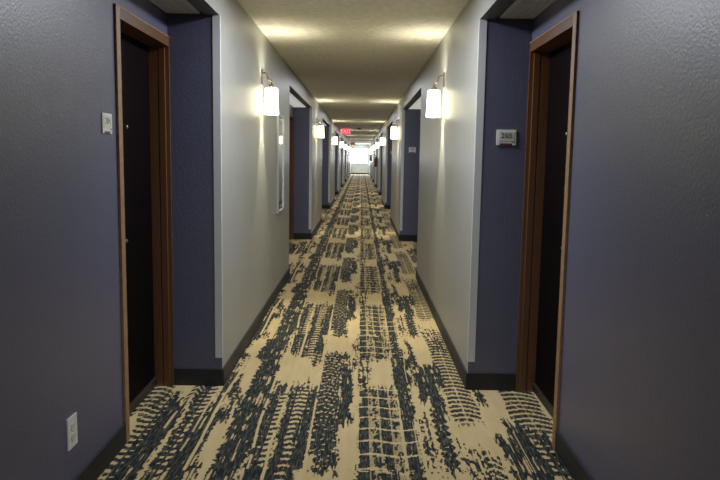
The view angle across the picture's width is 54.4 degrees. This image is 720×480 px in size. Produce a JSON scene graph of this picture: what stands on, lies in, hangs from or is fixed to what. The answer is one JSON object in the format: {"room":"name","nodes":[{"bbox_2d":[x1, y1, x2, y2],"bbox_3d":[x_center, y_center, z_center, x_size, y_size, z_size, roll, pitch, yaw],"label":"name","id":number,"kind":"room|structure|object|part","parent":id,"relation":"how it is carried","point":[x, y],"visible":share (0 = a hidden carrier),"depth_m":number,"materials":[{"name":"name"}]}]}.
{"room":"hotel corridor","nodes":[
{"label":"hotel corridor","id":0,"kind":"room"},
{"bbox_2d":[0,0,350,479],"bbox_3d":[-1.079,-2.982,26.636,0.601,2.400,59.600,1,7,0],"label":"wall","id":1,"kind":"structure","parent":0,"point":[61,337],"depth_m":3.02,"materials":[{"name":"blue paint"}]},
{"bbox_2d":[66,412,77,451],"bbox_3d":[-1.135,0.756,2.766,0.009,0.128,0.088,1,7,0],"label":"wall outlet","id":2,"kind":"object","parent":1,"relation":"attached to","point":[71,422],"visible":1,"depth_m":2.75,"materials":[{"name":"white plastic"}]},
{"bbox_2d":[101,113,111,133],"bbox_3d":[-1.115,-0.514,3.088,0.009,0.088,0.114,1,7,0],"label":"room sign","id":3,"kind":"object","parent":1,"relation":"attached to","point":[106,119],"visible":1,"depth_m":3.07,"materials":[{"name":"white plastic"}]},
{"bbox_3d":[-1.112,-0.521,3.087,0.002,0.054,0.090,1,7,0],"label":"panel","id":4,"kind":"part","parent":3,"relation":"part of","materials":[{"name":"beige plastic"}]},
{"bbox_2d":[113,3,173,443],"bbox_3d":[-1.215,-0.092,3.714,0.202,2.068,0.885,1,7,0],"label":"door","id":5,"kind":"structure","parent":1,"relation":"in","point":[141,51],"depth_m":3.95,"materials":[{"name":"brown wood"}]},
{"bbox_3d":[-1.248,-0.071,3.730,0.045,1.997,0.794,1,7,0],"label":"panel","id":6,"kind":"part","parent":5,"relation":"part of","materials":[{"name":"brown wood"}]},
{"bbox_2d":[150,0,199,13],"bbox_3d":[-1.009,-1.112,2.443,0.189,0.012,3.110,1,7,0],"label":"air vent","id":7,"kind":"object","parent":1,"relation":"in","point":[168,6],"visible":1,"depth_m":3.82,"materials":[{"name":"white metal"}]},
{"bbox_2d":[74,173,350,479],"bbox_3d":[-0.942,-1.840,26.772,0.312,0.105,59.600,1,7,0],"label":"baseboard","id":8,"kind":"structure","parent":1,"relation":"attached to","point":[97,465],"depth_m":4.26,"materials":[{"name":"rubber"}]},
{"bbox_2d":[212,15,222,357],"bbox_3d":[-0.840,-0.289,4.144,0.043,2.019,0.021,1,7,0],"label":"trim","id":9,"kind":"structure","parent":1,"relation":"attached to","point":[216,19],"depth_m":4.13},
{"bbox_2d":[261,69,278,114],"bbox_3d":[-0.736,-1.214,5.748,0.141,0.365,0.122,1,7,0],"label":"wall sconce","id":10,"kind":"object","parent":1,"relation":"attached to","point":[271,107],"visible":1,"depth_m":5.71,"materials":[{"name":"silver metal"}]},
{"bbox_3d":[-0.799,-1.337,5.734,0.012,0.120,0.060,1,7,0],"label":"plate","id":11,"kind":"part","parent":10,"relation":"part of","materials":[{"name":"silver metal"}]},
{"bbox_3d":[-0.748,-1.310,5.737,0.098,0.128,0.052,1,7,0],"label":"arm","id":12,"kind":"part","parent":10,"relation":"part of","materials":[{"name":"silver metal"}]},
{"bbox_3d":[-0.728,-1.141,5.757,0.122,0.217,0.122,1,7,0],"label":"lamp shade","id":13,"kind":"part","parent":10,"relation":"part of","materials":[{"name":"white"}]},
{"bbox_2d":[276,114,283,213],"bbox_3d":[-0.803,-0.769,7.080,0.022,0.970,0.500,1,7,0],"label":"wall mirror","id":14,"kind":"object","parent":1,"relation":"attached to","point":[280,119],"visible":0.89,"depth_m":7.03,"materials":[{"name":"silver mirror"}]},
{"bbox_2d":[279,117,282,209],"bbox_3d":[-0.807,-0.769,7.080,0.010,0.926,0.456,1,7,0],"label":"mirror glass","id":15,"kind":"object","parent":14,"relation":"attached to","point":[280,118],"depth_m":7.11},
{"bbox_2d":[289,112,293,238],"bbox_3d":[-1.200,-0.989,11.261,0.202,2.068,0.885,1,7,0],"label":"door","id":16,"kind":"structure","parent":1,"relation":"in","point":[291,116],"depth_m":11.68,"materials":[{"name":"brown wood"}]},
{"bbox_2d":[289,93,304,106],"bbox_3d":[-0.995,-1.985,9.786,0.189,0.012,3.520,1,7,0],"label":"air vent","id":17,"kind":"object","parent":1,"relation":"in","point":[293,101],"visible":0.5,"depth_m":10.57,"materials":[{"name":"metal"}]},
{"bbox_2d":[309,107,311,228],"bbox_3d":[-0.826,-1.186,11.691,0.043,2.019,0.021,1,7,0],"label":"trim","id":18,"kind":"structure","parent":1,"relation":"attached to","point":[310,123],"depth_m":11.68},
{"bbox_2d":[316,117,323,137],"bbox_3d":[-0.723,-2.046,12.749,0.141,0.365,0.122,1,7,0],"label":"wall sconce","id":19,"kind":"object","parent":1,"relation":"attached to","point":[320,134],"visible":1,"depth_m":12.71,"materials":[{"name":"white glass"}]},
{"bbox_3d":[-0.715,-1.972,12.758,0.122,0.217,0.122,1,7,0],"label":"lamp shade","id":20,"kind":"part","parent":19,"relation":"part of","materials":[{"name":"white glass"}]},
{"bbox_2d":[328,126,330,201],"bbox_3d":[-0.813,-2.007,18.602,0.043,2.019,0.021,1,7,0],"label":"trim","id":21,"kind":"structure","parent":1,"relation":"attached to","point":[329,126],"depth_m":18.62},
{"bbox_2d":[333,132,337,144],"bbox_3d":[-0.709,-2.908,19.998,0.141,0.365,0.122,1,7,0],"label":"wall sconce","id":22,"kind":"object","parent":1,"relation":"attached to","point":[335,137],"visible":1,"depth_m":19.96,"materials":[{"name":"white glass"}]},
{"bbox_3d":[-0.701,-2.834,20.007,0.122,0.217,0.122,1,7,0],"label":"lamp shade","id":23,"kind":"part","parent":22,"relation":"part of","materials":[{"name":"white glass"}]},
{"bbox_2d":[337,134,338,189],"bbox_3d":[-0.799,-2.845,25.653,0.043,2.019,0.021,1,7,0],"label":"trim","id":24,"kind":"structure","parent":1,"relation":"attached to","point":[338,134],"depth_m":25.67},
{"bbox_2d":[342,139,343,182],"bbox_3d":[-0.787,-3.612,32.107,0.043,2.019,0.021,1,7,0],"label":"trim","id":25,"kind":"structure","parent":1,"relation":"attached to","point":[343,139],"depth_m":32.11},
{"bbox_2d":[97,174,573,479],"bbox_3d":[-0.050,-1.774,26.778,2.698,0.001,59.600,1,7,0],"label":"floor","id":26,"kind":"structure","parent":0,"point":[350,373],"depth_m":4.01,"materials":[{"name":"carpet"}]},
{"bbox_2d":[237,0,468,143],"bbox_3d":[-0.011,-4.218,26.588,2.698,0.100,59.800,1,7,0],"label":"ceiling","id":27,"kind":"structure","parent":0,"point":[358,59],"depth_m":6.31,"materials":[{"name":"beige paint"}]},
{"bbox_2d":[341,128,349,133],"bbox_3d":[-0.494,-3.840,24.721,0.355,0.225,0.060,1,7,0],"label":"exit sign","id":28,"kind":"object","parent":27,"relation":"hanging from","point":[343,130],"visible":0.97,"depth_m":24.69,"materials":[{"name":"red plastic"}]},
{"bbox_2d":[351,144,369,172],"bbox_3d":[0.025,-6.494,56.327,2.698,2.400,0.200,1,7,0],"label":"wall","id":29,"kind":"structure","parent":0,"point":[355,168],"depth_m":56.29,"materials":[{"name":"paint"}]},
{"bbox_2d":[351,148,367,163],"bbox_3d":[-0.038,-6.747,56.202,1.390,1.270,0.130,1,7,0],"label":"window","id":30,"kind":"structure","parent":29,"relation":"in","point":[359,148],"depth_m":56.20,"materials":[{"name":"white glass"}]},
{"bbox_2d":[500,0,555,18],"bbox_3d":[0.888,-1.082,2.443,0.189,0.012,3.110,1,7,0],"label":"ceiling","id":31,"kind":"structure","parent":0,"point":[520,9],"depth_m":3.74,"materials":[{"name":"white metal"}]},
{"bbox_2d":[369,0,719,479],"bbox_3d":[1.016,-2.949,26.636,0.603,2.400,59.600,1,7,0],"label":"wall","id":32,"kind":"structure","parent":0,"point":[640,382],"depth_m":2.76,"materials":[{"name":"blue paint"}]},
{"bbox_2d":[374,155,377,166],"bbox_3d":[0.647,-3.160,28.019,0.152,0.482,0.132,-4,9,-38],"label":"fire extinguisher","id":33,"kind":"object","parent":32,"relation":"attached to","point":[376,158],"visible":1,"depth_m":27.98,"materials":[{"name":"red metal"}]},
{"bbox_2d":[379,135,380,189],"bbox_3d":[0.732,-2.832,25.752,0.043,2.019,0.021,1,7,0],"label":"trim","id":34,"kind":"structure","parent":32,"relation":"attached to","point":[380,135],"depth_m":25.74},
{"bbox_2d":[380,133,384,144],"bbox_3d":[0.643,-2.886,19.998,0.141,0.365,0.122,1,7,0],"label":"wall sconce","id":35,"kind":"object","parent":32,"relation":"attached to","point":[381,138],"visible":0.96,"depth_m":19.96,"materials":[{"name":"white glass"}]},
{"bbox_2d":[385,127,387,201],"bbox_3d":[0.719,-2.030,18.999,0.043,2.019,0.021,1,7,0],"label":"trim","id":36,"kind":"structure","parent":32,"relation":"attached to","point":[386,127],"depth_m":18.98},
{"bbox_2d":[391,119,398,138],"bbox_3d":[0.630,-2.025,12.749,0.141,0.365,0.122,1,7,0],"label":"wall sconce","id":37,"kind":"object","parent":32,"relation":"attached to","point":[394,128],"visible":1,"depth_m":12.71,"materials":[{"name":"white glass"}]},
{"bbox_3d":[0.619,-1.951,12.758,0.122,0.217,0.122,1,7,0],"label":"lamp shade","id":38,"kind":"part","parent":37,"relation":"part of","materials":[{"name":"white glass"}]},
{"bbox_2d":[400,109,404,230],"bbox_3d":[0.705,-1.161,11.691,0.043,2.019,0.021,1,7,0],"label":"trim","id":39,"kind":"structure","parent":32,"relation":"attached to","point":[403,110],"depth_m":11.68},
{"bbox_2d":[409,147,415,152],"bbox_3d":[0.869,-1.496,11.639,0.114,0.088,0.009,1,7,0],"label":"room sign","id":40,"kind":"object","parent":32,"relation":"attached to","point":[411,149],"visible":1,"depth_m":11.64,"materials":[{"name":"white plastic"}]},
{"bbox_2d":[409,97,420,108],"bbox_3d":[0.902,-1.955,9.786,0.189,0.012,3.520,1,7,0],"label":"air vent","id":41,"kind":"object","parent":32,"relation":"in","point":[417,105],"visible":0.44,"depth_m":10.78,"materials":[{"name":"metal"}]},
{"bbox_2d":[417,117,420,238],"bbox_3d":[1.075,-0.953,11.261,0.202,2.068,0.885,1,7,0],"label":"door","id":42,"kind":"structure","parent":32,"relation":"in","point":[420,117],"depth_m":11.70,"materials":[{"name":"brown wood"}]},
{"bbox_2d":[426,72,444,117],"bbox_3d":[0.617,-1.193,5.748,0.141,0.365,0.122,1,7,0],"label":"wall sconce","id":43,"kind":"object","parent":32,"relation":"attached to","point":[433,110],"visible":1,"depth_m":5.71,"materials":[{"name":"silver metal"}]},
{"bbox_3d":[0.606,-1.119,5.757,0.122,0.217,0.122,1,7,0],"label":"lamp shade","id":44,"kind":"part","parent":43,"relation":"part of","materials":[{"name":"white"}]},
{"bbox_3d":[0.632,-1.288,5.737,0.098,0.128,0.052,1,7,0],"label":"arm","id":45,"kind":"part","parent":43,"relation":"part of","materials":[{"name":"silver metal"}]},
{"bbox_3d":[0.683,-1.313,5.734,0.012,0.120,0.060,1,7,0],"label":"plate","id":46,"kind":"part","parent":43,"relation":"part of","materials":[{"name":"silver metal"}]},
{"bbox_2d":[467,19,486,361],"bbox_3d":[0.691,-0.265,4.144,0.043,2.019,0.021,1,7,0],"label":"trim","id":47,"kind":"structure","parent":32,"relation":"attached to","point":[482,34],"depth_m":4.13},
{"bbox_2d":[369,173,593,479],"bbox_3d":[0.843,-1.812,26.772,0.314,0.105,59.600,1,7,0],"label":"baseboard","id":48,"kind":"structure","parent":32,"relation":"attached to","point":[471,381],"depth_m":4.26,"materials":[{"name":"rubber"}]},
{"bbox_2d":[496,130,515,144],"bbox_3d":[0.855,-0.599,4.092,0.114,0.088,0.009,1,7,0],"label":"room sign","id":49,"kind":"object","parent":32,"relation":"attached to","point":[504,137],"visible":1,"depth_m":4.09,"materials":[{"name":"white plastic"}]},
{"bbox_3d":[0.855,-0.605,4.089,0.090,0.054,0.002,1,7,0],"label":"panel","id":50,"kind":"part","parent":49,"relation":"part of","materials":[{"name":"beige plastic"}]},
{"bbox_2d":[515,11,578,450],"bbox_3d":[1.061,-0.056,3.714,0.202,2.068,0.885,1,7,0],"label":"door","id":51,"kind":"structure","parent":32,"relation":"in","point":[553,54],"depth_m":4.00,"materials":[{"name":"brown wood"}]},
{"bbox_3d":[1.094,-0.034,3.730,0.045,1.997,0.794,1,7,0],"label":"panel","id":52,"kind":"part","parent":51,"relation":"part of","materials":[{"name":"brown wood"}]}
]}

